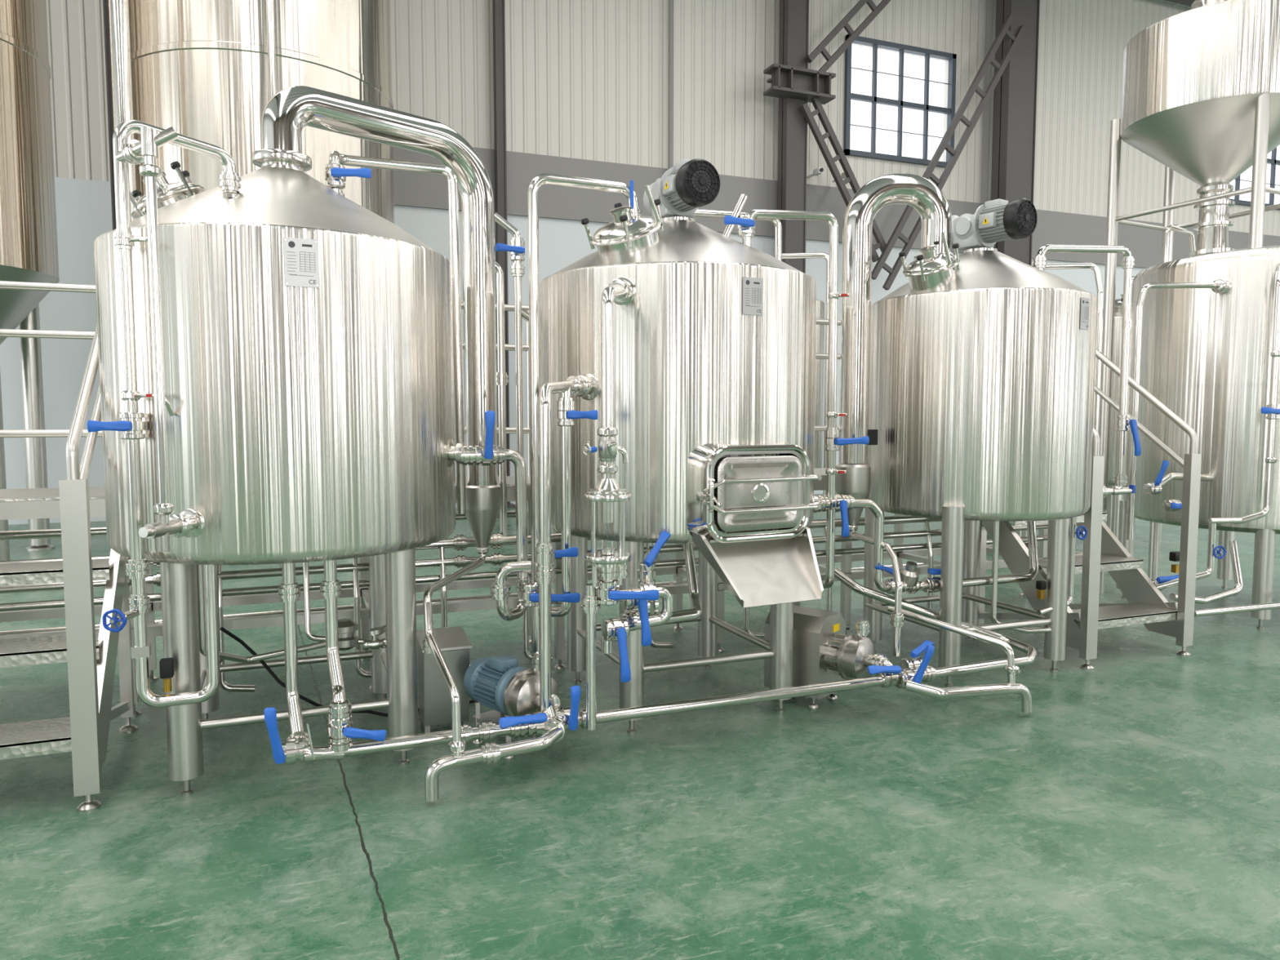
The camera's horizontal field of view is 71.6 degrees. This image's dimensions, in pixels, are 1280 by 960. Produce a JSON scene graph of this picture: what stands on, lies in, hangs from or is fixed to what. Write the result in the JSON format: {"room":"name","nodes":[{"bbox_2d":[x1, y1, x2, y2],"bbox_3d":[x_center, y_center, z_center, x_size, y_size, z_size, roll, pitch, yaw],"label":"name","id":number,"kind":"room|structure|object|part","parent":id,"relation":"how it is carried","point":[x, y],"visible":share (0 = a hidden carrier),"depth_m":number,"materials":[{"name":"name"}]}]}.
{"room":"processing plant","nodes":[
{"label":"processing plant","id":0,"kind":"room"},
{"bbox_2d":[0,493,1279,959],"bbox_3d":[8.014,1.137,5.674,45.600,0.100,25.100,-2,5,-21],"label":"floor","id":1,"kind":"structure","parent":0,"point":[1134,813],"depth_m":3.32,"materials":[{"name":"green paint"}]},
{"bbox_2d":[0,0,59,560],"bbox_3d":[-7.148,-4.003,8.737,2.264,9.704,2.264,0,4,4],"label":"tank","id":2,"kind":"object","parent":1,"relation":"on","point":[28,244],"visible":0.84,"depth_m":8.83,"materials":[{"name":"silver metal"}]},
{"bbox_2d":[0,324,137,812],"bbox_3d":[-2.683,0.134,3.660,0.900,2.197,1.141,-2,5,-21],"label":"stairs","id":3,"kind":"structure","parent":1,"relation":"on","point":[91,655],"depth_m":3.39,"materials":[{"name":"grey metal"}]},
{"bbox_3d":[-2.680,0.602,3.684,0.900,1.260,1.120,-2,5,-21],"label":"frame","id":4,"kind":"part","parent":3,"relation":"part of","materials":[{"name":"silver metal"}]},
{"bbox_2d":[102,0,115,230],"bbox_3d":[-7.223,-4.657,12.216,0.280,10.500,0.350,-2,5,-21],"label":"steel column","id":5,"kind":"structure","parent":1,"relation":"on","point":[105,2],"depth_m":12.08,"materials":[{"name":"grey metal"}]},
{"bbox_2d":[108,0,136,221],"bbox_3d":[-4.784,-3.610,8.191,0.160,9.000,0.160,-2,5,-21],"label":"pipe","id":6,"kind":"object","parent":1,"relation":"on","point":[118,12],"visible":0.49,"depth_m":8.12,"materials":[{"name":"white metal"}]},
{"bbox_2d":[128,0,395,224],"bbox_3d":[-4.167,-4.142,9.838,2.784,9.821,2.907,-2,5,-21],"label":"tank","id":7,"kind":"object","parent":1,"relation":"on","point":[208,71],"visible":0.23,"depth_m":8.64,"materials":[{"name":"silver metal"}]},
{"bbox_2d":[86,85,580,795],"bbox_3d":[-1.312,-0.266,3.949,1.899,2.953,1.653,-2,5,-21],"label":"tank","id":8,"kind":"object","parent":1,"relation":"on","point":[281,359],"visible":0.99,"depth_m":3.41,"materials":[{"name":"silver metal"}]},
{"bbox_3d":[-1.249,-0.802,3.273,0.118,0.176,0.004,-2,5,-26],"label":"name plate","id":9,"kind":"part","parent":8,"relation":"part of","materials":[{"name":"grey metal"}]},
{"bbox_2d":[219,626,475,716],"bbox_3d":[-1.318,0.920,4.351,1.330,0.524,0.141,-2,5,-24],"label":"power cable","id":10,"kind":"object","parent":1,"relation":"on","point":[247,647],"visible":0.45,"depth_m":4.18,"materials":[{"name":"black rubber"}]},
{"bbox_2d":[416,626,471,733],"bbox_3d":[-0.948,0.966,4.277,0.230,0.447,0.280,-2,5,-21],"label":"control box","id":11,"kind":"object","parent":1,"relation":"on","point":[434,696],"visible":0.77,"depth_m":4.18,"materials":[{"name":"grey metal"}]},
{"bbox_2d":[492,0,515,507],"bbox_3d":[-2.226,-4.801,14.179,0.300,10.500,0.350,-2,5,-21],"label":"steel column","id":12,"kind":"structure","parent":1,"relation":"on","point":[499,8],"depth_m":14.09,"materials":[{"name":"grey metal"}]},
{"bbox_2d":[463,651,560,759],"bbox_3d":[-0.532,0.984,3.935,0.230,0.460,0.618,-4,6,-44],"label":"pump","id":13,"kind":"object","parent":1,"relation":"on","point":[498,683],"visible":0.62,"depth_m":3.90,"materials":[{"name":"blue metal"}]},
{"bbox_2d":[0,280,1083,716],"bbox_3d":[-0.870,0.007,5.361,9.100,2.200,0.725,-2,5,-21],"label":"railing","id":14,"kind":"object","parent":1,"relation":"on","point":[24,503],"visible":0.3,"depth_m":5.06,"materials":[{"name":"grey metal"}]},
{"bbox_3d":[-0.867,-0.541,5.314,9.100,1.100,0.711,-2,5,-21],"label":"railing","id":15,"kind":"part","parent":14,"relation":"part of","materials":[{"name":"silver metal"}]},
{"bbox_2d":[0,212,1048,692],"bbox_3d":[-1.042,-0.239,5.233,8.700,2.503,0.942,-2,5,-21],"label":"pipes","id":16,"kind":"object","parent":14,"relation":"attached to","point":[517,247],"visible":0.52,"depth_m":4.90,"materials":[{"name":"silver metal"}]},
{"bbox_3d":[-0.873,0.559,5.408,9.100,1.092,0.710,-2,5,-21],"label":"frame","id":17,"kind":"part","parent":14,"relation":"part of","materials":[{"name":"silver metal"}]},
{"bbox_2d":[302,567,1036,801],"bbox_3d":[0.349,0.864,4.291,3.740,0.597,1.037,-2,5,-21],"label":"transfer pipeline","id":18,"kind":"object","parent":1,"relation":"on","point":[913,670],"visible":0.96,"depth_m":4.07,"materials":[{"name":"white metal"}]},
{"bbox_2d":[667,0,673,169],"bbox_3d":[0.528,-4.885,15.315,0.090,10.500,0.090,-2,5,-21],"label":"downpipe","id":19,"kind":"object","parent":1,"relation":"on","point":[670,118],"visible":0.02,"depth_m":15.15,"materials":[{"name":"grey metal"}]},
{"bbox_2d":[528,158,1038,733],"bbox_3d":[0.859,-0.235,4.788,3.234,2.768,1.672,-2,5,-21],"label":"tank","id":20,"kind":"object","parent":1,"relation":"on","point":[673,402],"visible":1,"depth_m":4.01,"materials":[{"name":"silver metal"}]},
{"bbox_3d":[0.203,-1.413,4.559,0.251,0.390,0.500,-2,5,-21],"label":"agitator motor","id":21,"kind":"part","parent":20,"relation":"part of","materials":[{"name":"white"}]},
{"bbox_3d":[0.506,-0.823,3.975,0.105,0.165,0.004,-2,5,-26],"label":"name plate","id":22,"kind":"part","parent":20,"relation":"part of","materials":[{"name":"grey metal"}]},
{"bbox_3d":[0.537,0.057,3.998,0.680,0.470,0.238,-2,5,-26],"label":"manway door","id":23,"kind":"part","parent":20,"relation":"part of","materials":[{"name":"silver metal"}]},
{"bbox_2d":[777,0,808,273],"bbox_3d":[2.722,-4.928,15.909,0.570,10.500,0.450,-2,5,-21],"label":"steel column","id":24,"kind":"structure","parent":1,"relation":"on","point":[793,38],"depth_m":15.71,"materials":[{"name":"grey metal"}]},
{"bbox_2d":[763,0,1026,290],"bbox_3d":[5.123,-6.726,16.334,6.173,6.450,0.520,-2,4,-21],"label":"diagonal bracing","id":25,"kind":"object","parent":24,"relation":"attached to","point":[814,86],"visible":0.88,"depth_m":15.96,"materials":[{"name":"grey metal"}]},
{"bbox_2d":[832,172,846,182],"bbox_3d":[3.701,-5.569,16.297,0.080,0.100,0.550,-2,5,-21],"label":"security camera","id":26,"kind":"object","parent":25,"relation":"attached to","point":[843,175],"visible":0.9,"depth_m":16.19,"materials":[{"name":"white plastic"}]},
{"bbox_2d":[782,252,829,532],"bbox_3d":[1.407,-0.832,9.763,1.200,3.230,1.200,-2,5,-21],"label":"pipe","id":27,"kind":"object","parent":1,"relation":"on","point":[820,305],"visible":0.11,"depth_m":9.44,"materials":[{"name":"silver metal"}]},
{"bbox_2d":[764,604,893,709],"bbox_3d":[1.003,0.932,4.577,0.679,0.470,0.270,4,6,42],"label":"pump","id":28,"kind":"object","parent":1,"relation":"on","point":[823,651],"visible":0.73,"depth_m":4.52,"materials":[{"name":"silver metal"}]},
{"bbox_2d":[835,173,1141,686],"bbox_3d":[2.036,-0.332,5.382,2.053,2.873,1.329,-2,5,-21],"label":"tank","id":29,"kind":"object","parent":1,"relation":"on","point":[970,384],"visible":0.94,"depth_m":4.92,"materials":[{"name":"silver metal"}]},
{"bbox_3d":[2.056,-1.445,5.269,0.250,0.390,0.536,-3,5,-31],"label":"agitator motor","id":30,"kind":"part","parent":29,"relation":"part of","materials":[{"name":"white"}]},
{"bbox_3d":[2.424,-0.906,4.832,0.090,0.170,0.004,-3,5,-37],"label":"name plate","id":31,"kind":"part","parent":29,"relation":"part of","materials":[{"name":"grey metal"}]},
{"bbox_2d":[991,0,1039,266],"bbox_3d":[7.327,-5.045,17.503,0.850,10.500,0.550,-2,5,-21],"label":"steel column","id":32,"kind":"structure","parent":1,"relation":"on","point":[1015,94],"depth_m":17.20,"materials":[{"name":"grey metal"}]},
{"bbox_2d":[1017,262,1103,537],"bbox_3d":[4.286,-0.787,9.825,1.240,3.130,1.240,-2,5,-21],"label":"pipe","id":33,"kind":"object","parent":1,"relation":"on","point":[1095,268],"visible":0.06,"depth_m":9.48,"materials":[{"name":"silver metal"}]},
{"bbox_2d":[978,348,1201,670],"bbox_3d":[2.841,-0.025,5.830,0.895,2.197,1.141,-2,5,-21],"label":"stairs","id":34,"kind":"structure","parent":1,"relation":"on","point":[1146,605],"depth_m":5.53,"materials":[{"name":"grey metal"}]},
{"bbox_3d":[2.845,0.442,5.855,0.895,1.260,1.120,-2,5,-21],"label":"frame","id":35,"kind":"part","parent":34,"relation":"part of","materials":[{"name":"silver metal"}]},
{"bbox_2d":[1097,275,1162,542],"bbox_3d":[5.701,-0.843,10.596,1.240,3.130,1.240,-2,5,-21],"label":"storage tank","id":36,"kind":"object","parent":1,"relation":"on","point":[1113,504],"visible":0.13,"depth_m":10.09,"materials":[{"name":"silver metal"}]},
{"bbox_2d":[1098,0,1279,592],"bbox_3d":[4.442,-1.349,6.978,1.330,4.670,1.407,-2,5,-21],"label":"hopper","id":37,"kind":"object","parent":1,"relation":"on","point":[1201,85],"visible":0.88,"depth_m":6.54,"materials":[{"name":"silver metal"}]},
{"bbox_2d":[1115,225,1279,628],"bbox_3d":[4.402,-0.478,6.715,2.537,2.970,1.762,-2,5,-21],"label":"tank","id":38,"kind":"object","parent":1,"relation":"on","point":[1205,331],"visible":0.91,"depth_m":6.24,"materials":[{"name":"silver metal"}]},
{"bbox_2d":[0,0,1279,488],"bbox_3d":[3.488,-4.990,16.745,45.000,10.500,0.200,-2,5,-21],"label":"wall","id":39,"kind":"structure","parent":0,"point":[585,79],"depth_m":15.13,"materials":[{"name":"white metal"}]},
{"bbox_2d":[8,489,835,524],"bbox_3d":[3.543,0.137,16.982,45.000,0.240,0.100,-2,5,-21],"label":"baseboard","id":40,"kind":"structure","parent":39,"relation":"attached to","point":[12,522],"depth_m":12.36,"materials":[{"name":"white"}]},
{"bbox_2d":[806,167,823,178],"bbox_3d":[3.143,-5.552,16.078,0.080,0.100,0.550,-2,5,-21],"label":"security camera","id":41,"kind":"object","parent":39,"relation":"attached to","point":[819,171],"visible":0.98,"depth_m":15.92,"materials":[{"name":"white plastic"}]},
{"bbox_2d":[393,146,1279,268],"bbox_3d":[10.142,-5.171,19.220,30.800,1.000,0.060,-2,5,-21],"label":"trim","id":42,"kind":"structure","parent":39,"relation":"attached to","point":[414,189],"depth_m":15.85,"materials":[{"name":"grey paint"}]},
{"bbox_2d":[843,34,956,168],"bbox_3d":[5.002,-7.229,17.063,2.520,2.170,0.145,-2,5,-21],"label":"window","id":43,"kind":"structure","parent":39,"relation":"in","point":[926,108],"depth_m":17.00,"materials":[{"name":"grey paint"}]},
{"bbox_2d":[1230,147,1279,209],"bbox_3d":[14.413,-7.501,20.760,2.490,2.170,0.145,-2,5,-21],"label":"window","id":44,"kind":"structure","parent":39,"relation":"in","point":[1273,161],"depth_m":20.93,"materials":[{"name":"grey paint"}]},
{"bbox_2d":[1158,0,1191,8],"bbox_3d":[8.014,-9.434,4.897,45.600,0.100,25.100,-2,5,-21],"label":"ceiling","id":45,"kind":"structure","parent":0,"point":[1158,0],"depth_m":19.47,"materials":[{"name":"grey metal"}]},
{"bbox_2d":[1164,0,1195,6],"bbox_3d":[8.014,-9.055,4.925,45.000,0.640,24.500,-2,5,-21],"label":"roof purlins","id":46,"kind":"structure","parent":45,"relation":"attached to","point":[1187,2],"depth_m":19.02,"materials":[{"name":"grey metal"}]}
]}

